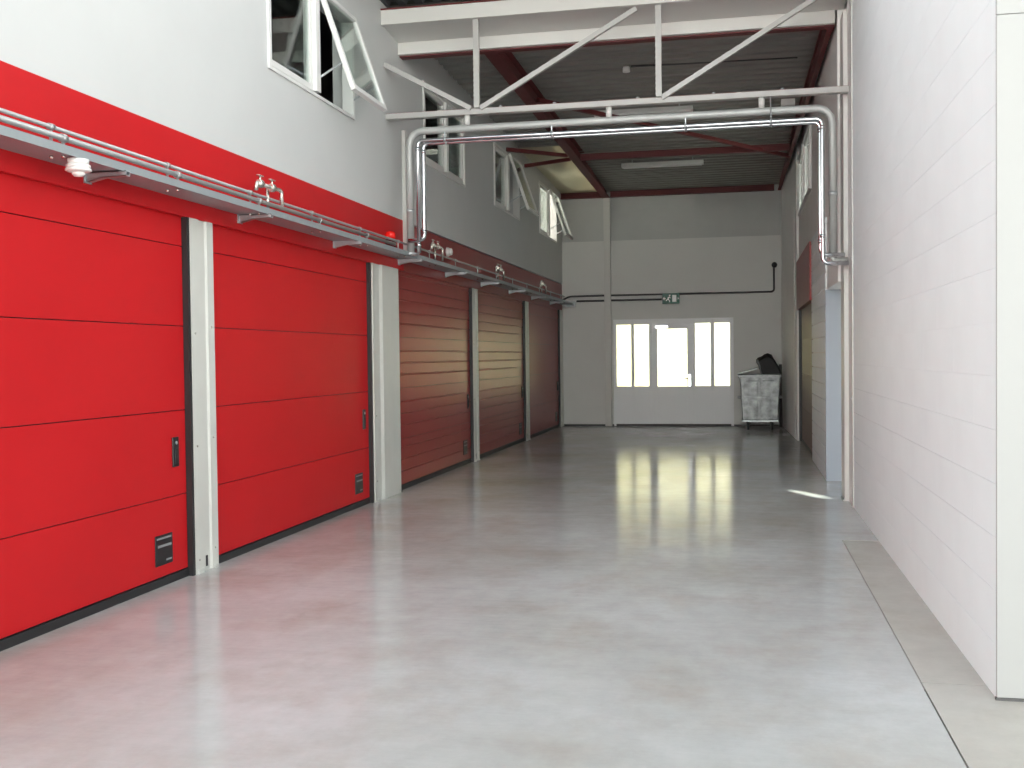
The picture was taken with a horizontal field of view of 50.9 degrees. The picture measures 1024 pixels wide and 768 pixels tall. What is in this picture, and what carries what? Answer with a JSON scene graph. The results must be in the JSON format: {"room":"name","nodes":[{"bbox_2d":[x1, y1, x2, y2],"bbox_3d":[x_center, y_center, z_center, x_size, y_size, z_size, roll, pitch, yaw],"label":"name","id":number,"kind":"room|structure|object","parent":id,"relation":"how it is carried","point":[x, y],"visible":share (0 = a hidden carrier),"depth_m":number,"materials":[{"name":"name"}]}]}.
{"room":"storage facility corridor","nodes":[
{"label":"storage facility corridor","id":0,"kind":"room"},
{"bbox_2d":[0,0,561,283],"bbox_3d":[-1.148,-3.298,13.829,0.220,2.690,21.250,0,1,12],"label":"wall","id":1,"kind":"structure","parent":0,"point":[198,69],"depth_m":8.97,"materials":[{"name":"white paint"}]},
{"bbox_2d":[0,60,403,270],"bbox_3d":[-2.299,-1.500,8.059,0.100,0.590,9.390,0,1,12],"label":"fascia","id":2,"kind":"object","parent":1,"relation":"attached to","point":[23,92],"visible":0.67,"depth_m":7.36,"materials":[{"name":"red metal"}]},
{"bbox_2d":[0,125,572,304],"bbox_3d":[-0.923,-1.465,13.643,0.275,0.108,20.780,0,1,12],"label":"cable tray","id":3,"kind":"object","parent":2,"relation":"attached to","point":[13,140],"visible":1,"depth_m":7.69,"materials":[{"name":"grey metal"}]},
{"bbox_2d":[65,157,91,176],"bbox_3d":[-2.434,-1.216,6.035,0.144,0.108,0.144,0,1,12],"label":"siren","id":4,"kind":"object","parent":3,"relation":"hanging from","point":[78,167],"visible":1,"depth_m":5.99,"materials":[{"name":"white plastic"}]},
{"bbox_2d":[0,115,395,245],"bbox_3d":[-2.140,-1.373,7.573,0.048,0.110,8.400,0,1,12],"label":"conduit","id":5,"kind":"object","parent":3,"relation":"on","point":[62,138],"visible":0.95,"depth_m":6.97,"materials":[{"name":"grey metal"}]},
{"bbox_2d":[254,174,283,210],"bbox_3d":[-1.965,-1.524,8.621,0.090,0.252,0.463,0,1,12],"label":"tap","id":6,"kind":"object","parent":3,"relation":"on","point":[259,183],"visible":0.99,"depth_m":8.66,"materials":[{"name":"silver metal"}]},
{"bbox_2d":[0,108,564,298],"bbox_3d":[-0.971,-1.566,13.456,0.038,0.174,20.400,0,1,12],"label":"conduit","id":7,"kind":"object","parent":3,"relation":"on","point":[50,126],"visible":0.94,"depth_m":7.58,"materials":[{"name":"grey metal"}]},
{"bbox_2d":[385,231,395,246],"bbox_3d":[-1.355,-1.612,12.002,0.120,0.185,0.120,0,1,12],"label":"lamp","id":8,"kind":"object","parent":3,"relation":"on","point":[391,234],"visible":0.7,"depth_m":11.95,"materials":[{"name":"red plastic"}]},
{"bbox_2d":[430,239,443,260],"bbox_3d":[-0.954,-1.655,13.393,0.090,0.252,0.463,0,1,12],"label":"tap","id":9,"kind":"object","parent":3,"relation":"on","point":[433,246],"visible":0.98,"depth_m":13.46,"materials":[{"name":"silver metal"}]},
{"bbox_2d":[495,264,504,279],"bbox_3d":[-0.208,-1.752,16.914,0.090,0.252,0.463,0,1,12],"label":"tap","id":10,"kind":"object","parent":3,"relation":"on","point":[497,268],"visible":0.98,"depth_m":16.98,"materials":[{"name":"silver metal"}]},
{"bbox_2d":[539,280,546,293],"bbox_3d":[0.579,-1.854,20.630,0.090,0.252,0.463,0,1,12],"label":"tap","id":11,"kind":"object","parent":3,"relation":"on","point":[541,283],"visible":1,"depth_m":20.68,"materials":[{"name":"silver metal"}]},
{"bbox_2d":[266,0,386,119],"bbox_3d":[-1.710,-3.196,9.989,0.472,1.031,2.060,0,1,12],"label":"window","id":12,"kind":"structure","parent":1,"relation":"in","point":[311,83],"depth_m":10.05,"materials":[{"name":"white"}]},
{"bbox_2d":[401,130,407,250],"bbox_3d":[-1.255,-2.262,12.653,0.045,1.420,0.090,0,1,12],"label":"trim","id":13,"kind":"structure","parent":1,"relation":"attached to","point":[403,132],"depth_m":12.61,"materials":[{"name":"white metal"}]},
{"bbox_2d":[422,80,465,186],"bbox_3d":[-0.935,-3.317,14.474,0.130,1.030,2.060,0,1,12],"label":"window","id":14,"kind":"structure","parent":1,"relation":"in","point":[442,166],"depth_m":14.46,"materials":[{"name":"white"}]},
{"bbox_2d":[402,227,561,309],"bbox_3d":[-0.140,-1.775,18.336,0.105,0.575,11.620,0,1,12],"label":"fascia","id":15,"kind":"object","parent":1,"relation":"attached to","point":[464,254],"visible":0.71,"depth_m":16.40,"materials":[{"name":"red"}]},
{"bbox_2d":[446,247,452,256],"bbox_3d":[-0.844,-1.790,14.568,0.080,0.124,0.124,0,1,12],"label":"detector","id":16,"kind":"object","parent":15,"relation":"attached to","point":[449,251],"visible":1,"depth_m":14.53,"materials":[{"name":"white plastic"}]},
{"bbox_2d":[493,142,538,220],"bbox_3d":[0.048,-3.425,18.291,0.472,1.031,2.020,0,1,12],"label":"window","id":17,"kind":"structure","parent":1,"relation":"in","point":[506,158],"depth_m":18.34,"materials":[{"name":"white metal"}]},
{"bbox_2d":[539,180,572,242],"bbox_3d":[0.877,-3.533,22.203,0.472,1.031,2.020,0,1,12],"label":"window","id":18,"kind":"structure","parent":1,"relation":"in","point":[556,207],"depth_m":22.26,"materials":[{"name":"white metal"}]},
{"bbox_2d":[426,154,500,202],"bbox_3d":[-3.752,-1.715,14.373,5.120,5.900,21.350,0,1,12],"label":"wall","id":19,"kind":"structure","parent":0,"point":[434,157],"depth_m":20.61,"materials":[{"name":"grey paint"}]},
{"bbox_2d":[0,426,1023,767],"bbox_3d":[3.414,1.523,4.483,13.200,0.250,38.100,0,1,12],"label":"floor","id":20,"kind":"structure","parent":0,"point":[564,596],"depth_m":5.88,"materials":[{"name":"concrete"}]},
{"bbox_2d":[189,217,218,574],"bbox_3d":[-2.406,0.090,7.954,0.312,2.580,0.345,0,1,12],"label":"pillar","id":21,"kind":"structure","parent":20,"relation":"on","point":[200,232],"depth_m":7.94,"materials":[{"name":"grey paint"}]},
{"bbox_2d":[0,173,195,651],"bbox_3d":[-2.760,0.107,5.828,0.091,2.660,3.960,0,1,12],"label":"door","id":22,"kind":"structure","parent":21,"relation":"attached to","point":[97,506],"depth_m":6.57,"materials":[{"name":"red metal"}]},
{"bbox_2d":[213,225,374,563],"bbox_3d":[-1.911,-0.003,9.838,0.091,2.660,3.550,0,1,12],"label":"door","id":23,"kind":"structure","parent":21,"relation":"attached to","point":[293,323],"depth_m":9.46,"materials":[{"name":"red metal"}]},
{"bbox_2d":[371,263,401,502],"bbox_3d":[-1.534,-0.023,12.046,0.322,2.580,0.925,0,1,12],"label":"pillar","id":24,"kind":"structure","parent":20,"relation":"on","point":[384,279],"depth_m":11.91,"materials":[{"name":"grey paint"}]},
{"bbox_2d":[398,271,473,489],"bbox_3d":[-0.986,-0.123,14.204,0.091,2.660,3.530,0,1,12],"label":"door","id":25,"kind":"structure","parent":24,"relation":"attached to","point":[436,327],"depth_m":14.05,"materials":[{"name":"red metal"}]},
{"bbox_2d":[472,288,479,461],"bbox_3d":[-0.678,-0.135,16.115,0.312,2.580,0.335,0,1,12],"label":"pillar","id":26,"kind":"structure","parent":20,"relation":"on","point":[474,291],"depth_m":16.13,"materials":[{"name":"grey paint"}]},
{"bbox_2d":[478,290,526,458],"bbox_3d":[-0.171,-0.229,18.052,0.091,2.660,3.670,0,1,12],"label":"door","id":27,"kind":"structure","parent":26,"relation":"attached to","point":[501,319],"depth_m":17.96,"materials":[{"name":"red metal"}]},
{"bbox_2d":[525,301,530,440],"bbox_3d":[0.152,-0.243,20.031,0.312,2.580,0.335,0,1,12],"label":"wall column","id":28,"kind":"structure","parent":20,"relation":"on","point":[526,303],"depth_m":20.05,"materials":[{"name":"grey metal"}]},
{"bbox_2d":[529,303,560,437],"bbox_3d":[0.648,-0.336,21.918,0.091,2.660,3.565,0,1,12],"label":"door","id":29,"kind":"structure","parent":28,"relation":"attached to","point":[544,322],"depth_m":21.95,"materials":[{"name":"red metal"}]},
{"bbox_2d":[560,310,563,426],"bbox_3d":[0.965,-0.348,23.872,0.312,2.580,0.390,0,1,12],"label":"wall column","id":30,"kind":"structure","parent":20,"relation":"on","point":[561,311],"depth_m":23.89,"materials":[{"name":"grey metal"}]},
{"bbox_2d":[603,198,612,425],"bbox_3d":[2.115,-1.579,23.723,0.140,5.020,0.160,0,1,12],"label":"wall column","id":31,"kind":"structure","parent":20,"relation":"on","point":[606,201],"depth_m":23.65,"materials":[{"name":"white metal"}]},
{"bbox_2d":[737,368,781,429],"bbox_3d":[5.137,0.296,22.296,0.900,1.269,0.950,0,1,12],"label":"waste container","id":32,"kind":"object","parent":20,"relation":"on","point":[760,393],"visible":0.99,"depth_m":21.88,"materials":[{"name":"metal"}]},
{"bbox_2d":[756,353,781,373],"bbox_3d":[5.309,-0.424,22.227,0.519,0.431,0.704,0,1,12],"label":"bag","id":33,"kind":"object","parent":32,"relation":"on","point":[766,363],"visible":1,"depth_m":21.93,"materials":[{"name":"black plastic"}]},
{"bbox_2d":[779,364,781,426],"bbox_3d":[5.704,0.246,22.834,0.065,1.330,0.170,0,1,12],"label":"leaning board","id":34,"kind":"object","parent":20,"relation":"on","point":[780,365],"visible":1,"depth_m":22.81,"materials":[{"name":"grey"}]},
{"bbox_2d":[781,189,782,426],"bbox_3d":[5.820,-1.618,22.937,0.145,5.050,0.160,0,1,12],"label":"wall column","id":35,"kind":"structure","parent":20,"relation":"on","point":[781,189],"depth_m":22.88,"materials":[{"name":"white metal"}]},
{"bbox_2d":[840,0,853,507],"bbox_3d":[3.525,-1.520,11.094,0.205,5.500,0.840,0,1,12],"label":"wall pillar","id":36,"kind":"structure","parent":20,"relation":"on","point":[846,100],"depth_m":11.17,"materials":[{"name":"white paint"}]},
{"bbox_2d":[380,0,848,120],"bbox_3d":[1.060,-3.579,11.769,4.982,1.191,0.790,0,1,12],"label":"roof truss","id":37,"kind":"object","parent":36,"relation":"attached to","point":[475,28],"visible":1,"depth_m":11.71,"materials":[{"name":"white metal"}]},
{"bbox_2d":[415,96,848,265],"bbox_3d":[1.186,-2.087,11.445,4.579,1.778,0.134,0,1,12],"label":"pipe","id":38,"kind":"object","parent":37,"relation":"hanging from","point":[685,125],"visible":1,"depth_m":11.28,"materials":[{"name":"grey metal"}]},
{"bbox_2d":[408,121,844,256],"bbox_3d":[1.123,-1.995,11.482,4.660,1.413,0.055,0,1,12],"label":"pipe","id":39,"kind":"object","parent":38,"relation":"attached to","point":[423,151],"visible":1,"depth_m":11.46,"materials":[{"name":"grey metal"}]},
{"bbox_2d":[406,97,848,260],"bbox_3d":[1.110,-2.096,11.569,4.800,1.765,0.197,0,1,12],"label":"pipe","id":40,"kind":"object","parent":36,"relation":"attached to","point":[761,110],"visible":0.93,"depth_m":11.44,"materials":[{"name":"metal"}]},
{"bbox_2d":[540,191,542,229],"bbox_3d":[-1.883,-3.529,23.003,5.020,2.850,3.600,0,1,12],"label":"wall","id":41,"kind":"structure","parent":0,"point":[541,193],"depth_m":24.09,"materials":[{"name":"white paint"}]},
{"bbox_2d":[271,0,819,192],"bbox_3d":[0.273,-4.542,17.098,11.900,0.995,14.600,0,1,12],"label":"ceiling","id":42,"kind":"structure","parent":0,"point":[593,73],"depth_m":15.41,"materials":[{"name":"grey metal"}]},
{"bbox_2d":[485,52,609,197],"bbox_3d":[0.889,-4.109,18.064,0.160,0.360,11.482,0,1,12],"label":"roof beam","id":43,"kind":"structure","parent":42,"relation":"attached to","point":[508,66],"depth_m":15.38,"materials":[{"name":"red metal"}]},
{"bbox_2d":[506,147,567,157],"bbox_3d":[0.433,-3.996,18.562,1.220,0.070,0.060,-1,2,-29],"label":"brace","id":44,"kind":"object","parent":43,"relation":"attached to","point":[508,149],"visible":1,"depth_m":18.52,"materials":[{"name":"red metal"}]},
{"bbox_2d":[524,157,570,167],"bbox_3d":[0.630,-4.011,19.491,1.048,0.070,0.060,1,2,40],"label":"brace","id":45,"kind":"object","parent":43,"relation":"attached to","point":[568,159],"visible":1,"depth_m":19.45,"materials":[{"name":"red metal"}]},
{"bbox_2d":[580,143,789,160],"bbox_3d":[2.995,-4.058,18.836,3.620,0.110,0.080,0,1,12],"label":"cross beam","id":46,"kind":"structure","parent":43,"relation":"attached to","point":[768,147],"depth_m":18.84,"materials":[{"name":"red metal"}]},
{"bbox_2d":[610,184,773,197],"bbox_3d":[3.871,-4.174,23.259,3.500,0.120,0.140,0,1,12],"label":"cross beam","id":47,"kind":"structure","parent":43,"relation":"attached to","point":[767,187],"depth_m":23.23,"materials":[{"name":"red metal"}]},
{"bbox_2d":[623,64,654,72],"bbox_3d":[1.676,-4.214,14.219,0.417,0.084,0.348,0,1,8],"label":"detector","id":48,"kind":"object","parent":42,"relation":"attached to","point":[626,69],"depth_m":14.34,"materials":[{"name":"white plastic"}]},
{"bbox_2d":[594,104,692,116],"bbox_3d":[1.973,-4.152,16.187,1.480,0.194,0.200,0,1,12],"label":"ceiling light","id":49,"kind":"object","parent":42,"relation":"hanging from","point":[689,108],"visible":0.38,"depth_m":16.08,"materials":[{"name":"white plastic"}]},
{"bbox_2d":[596,110,690,116],"bbox_3d":[1.974,-4.062,16.189,1.420,0.015,0.170,0,1,12],"label":"diffuser","id":50,"kind":"object","parent":49,"relation":"attached to","point":[617,112],"depth_m":16.11,"materials":[{"name":"white plastic"}]},
{"bbox_2d":[621,157,703,168],"bbox_3d":[2.829,-4.173,20.248,1.530,0.152,0.200,0,1,12],"label":"ceiling light","id":51,"kind":"object","parent":42,"relation":"hanging from","point":[692,162],"visible":1,"depth_m":20.18,"materials":[{"name":"white metal"}]},
{"bbox_2d":[623,163,701,168],"bbox_3d":[2.829,-4.104,20.250,1.470,0.015,0.170,0,1,12],"label":"diffuser","id":52,"kind":"object","parent":51,"relation":"attached to","point":[625,165],"depth_m":20.23,"materials":[{"name":"white"}]},
{"bbox_2d":[662,62,710,65],"bbox_3d":[2.272,-4.216,14.008,0.618,0.084,0.083,0,1,8],"label":"conduit","id":53,"kind":"object","parent":42,"relation":"attached to","point":[693,62],"depth_m":14.25,"materials":[{"name":"white"}]},
{"bbox_2d":[723,57,796,61],"bbox_3d":[3.193,-4.223,13.860,0.918,0.084,0.079,0,1,8],"label":"conduit","id":54,"kind":"object","parent":42,"relation":"attached to","point":[785,57],"depth_m":14.09,"materials":[{"name":"white"}]},
{"bbox_2d":[781,98,794,105],"bbox_3d":[4.078,-4.147,15.894,0.200,0.100,0.200,0,1,12],"label":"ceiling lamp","id":55,"kind":"object","parent":42,"relation":"attached to","point":[784,102],"visible":0.76,"depth_m":15.80,"materials":[{"name":"white plastic"}]},
{"bbox_2d":[778,29,832,189],"bbox_3d":[4.568,-4.123,17.264,0.060,0.310,11.442,0,1,11],"label":"roof beam","id":56,"kind":"structure","parent":42,"relation":"attached to","point":[824,35],"depth_m":14.17,"materials":[{"name":"red metal"}]},
{"bbox_2d":[536,98,790,157],"bbox_3d":[2.640,-4.021,17.112,6.041,0.160,0.060,-2,2,-41],"label":"brace","id":57,"kind":"object","parent":56,"relation":"attached to","point":[538,100],"visible":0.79,"depth_m":17.43,"materials":[{"name":"red metal"}]},
{"bbox_2d":[562,184,781,425],"bbox_3d":[4.489,-1.789,23.402,7.300,5.400,0.232,0,1,12],"label":"wall","id":58,"kind":"structure","parent":0,"point":[712,242],"depth_m":23.50,"materials":[{"name":"paint"}]},
{"bbox_2d":[563,301,575,307],"bbox_3d":[1.280,-1.768,23.884,0.260,0.130,0.160,0,1,12],"label":"junction box","id":59,"kind":"object","parent":58,"relation":"attached to","point":[574,302],"visible":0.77,"depth_m":23.82,"materials":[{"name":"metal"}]},
{"bbox_2d":[560,192,601,199],"bbox_3d":[1.533,-4.159,23.755,0.920,0.120,0.140,0,1,12],"label":"cross beam","id":60,"kind":"structure","parent":58,"relation":"attached to","point":[584,195],"depth_m":23.74,"materials":[{"name":"red metal"}]},
{"bbox_2d":[577,298,661,301],"bbox_3d":[2.356,-1.847,23.710,1.880,0.040,0.040,0,1,12],"label":"conduit","id":61,"kind":"object","parent":58,"relation":"attached to","point":[656,298],"visible":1,"depth_m":23.68,"materials":[{"name":"grey metal"}]},
{"bbox_2d":[563,262,776,299],"bbox_3d":[3.383,-2.224,23.435,4.666,0.730,0.162,0,1,12],"label":"conduit","id":62,"kind":"object","parent":58,"relation":"attached to","point":[774,264],"visible":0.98,"depth_m":23.32,"materials":[{"name":"grey metal"}]},
{"bbox_2d":[662,293,679,303],"bbox_3d":[3.462,-1.863,23.428,0.370,0.230,0.042,0,1,12],"label":"exit sign","id":63,"kind":"object","parent":62,"relation":"attached to","point":[667,298],"visible":1,"depth_m":23.41,"materials":[{"name":"teal plastic"}]},
{"bbox_2d":[613,317,733,425],"bbox_3d":[3.531,-0.256,23.559,2.600,2.350,0.205,0,1,12],"label":"door","id":64,"kind":"structure","parent":58,"relation":"in","point":[651,405],"depth_m":23.52,"materials":[{"name":"white metal"}]},
{"bbox_2d":[781,0,846,478],"bbox_3d":[4.747,-1.738,17.250,0.385,5.600,11.720,0,1,12],"label":"wall","id":65,"kind":"structure","parent":0,"point":[824,277],"depth_m":14.92,"materials":[{"name":"white paint"}]},
{"bbox_2d":[794,217,795,438],"bbox_3d":[5.137,-1.099,19.512,0.028,4.200,0.050,0,1,12],"label":"trim","id":66,"kind":"structure","parent":65,"relation":"attached to","point":[794,217],"depth_m":19.49,"materials":[{"name":"white metal"}]},
{"bbox_2d":[797,125,811,215],"bbox_3d":[4.705,-3.388,17.214,0.130,1.000,3.200,0,1,12],"label":"window","id":67,"kind":"structure","parent":65,"relation":"in","point":[804,163],"depth_m":17.15,"materials":[{"name":"white"}]},
{"bbox_2d":[796,241,812,309],"bbox_3d":[4.732,-1.684,17.286,0.130,0.850,3.620,0,1,12],"label":"fascia","id":68,"kind":"object","parent":65,"relation":"attached to","point":[803,264],"visible":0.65,"depth_m":16.87,"materials":[{"name":"red"}]},
{"bbox_2d":[799,303,812,454],"bbox_3d":[4.772,-0.120,17.341,0.095,2.360,3.600,0,1,12],"label":"door","id":69,"kind":"structure","parent":65,"relation":"in","point":[805,315],"depth_m":17.86,"materials":[{"name":"red metal"}]},
{"bbox_2d":[825,289,841,480],"bbox_3d":[3.943,0.019,13.010,0.282,2.318,0.019,0,1,12],"label":"trim","id":70,"kind":"structure","parent":65,"relation":"attached to","point":[832,297],"depth_m":13.01,"materials":[{"name":"grey paint"}]},
{"bbox_2d":[852,0,995,695],"bbox_3d":[2.866,-1.577,7.684,0.220,5.800,6.099,0,1,12],"label":"wall","id":71,"kind":"structure","parent":0,"point":[924,71],"depth_m":6.40,"materials":[{"name":"white paint"}]},
{"bbox_2d":[995,0,1023,701],"bbox_3d":[2.426,-1.497,4.704,0.606,5.800,0.134,0,1,12],"label":"doorway frame","id":72,"kind":"object","parent":71,"relation":"attached to","point":[1009,13],"visible":1,"depth_m":4.73,"materials":[{"name":"grey paint"}]},
{"label":"outside","id":73,"kind":"structure","parent":0,"visible":0},
{"bbox_3d":[2.092,1.440,9.822,120.000,0.280,160.000,0,1,12],"label":"ground","id":74,"kind":"structure","parent":73,"visible":0},
{"bbox_2d":[617,322,729,386],"bbox_3d":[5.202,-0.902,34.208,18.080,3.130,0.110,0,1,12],"label":"window panes","id":75,"kind":"object","parent":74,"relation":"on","point":[671,343],"visible":0.05,"depth_m":34.16,"materials":[{"name":"glass"}]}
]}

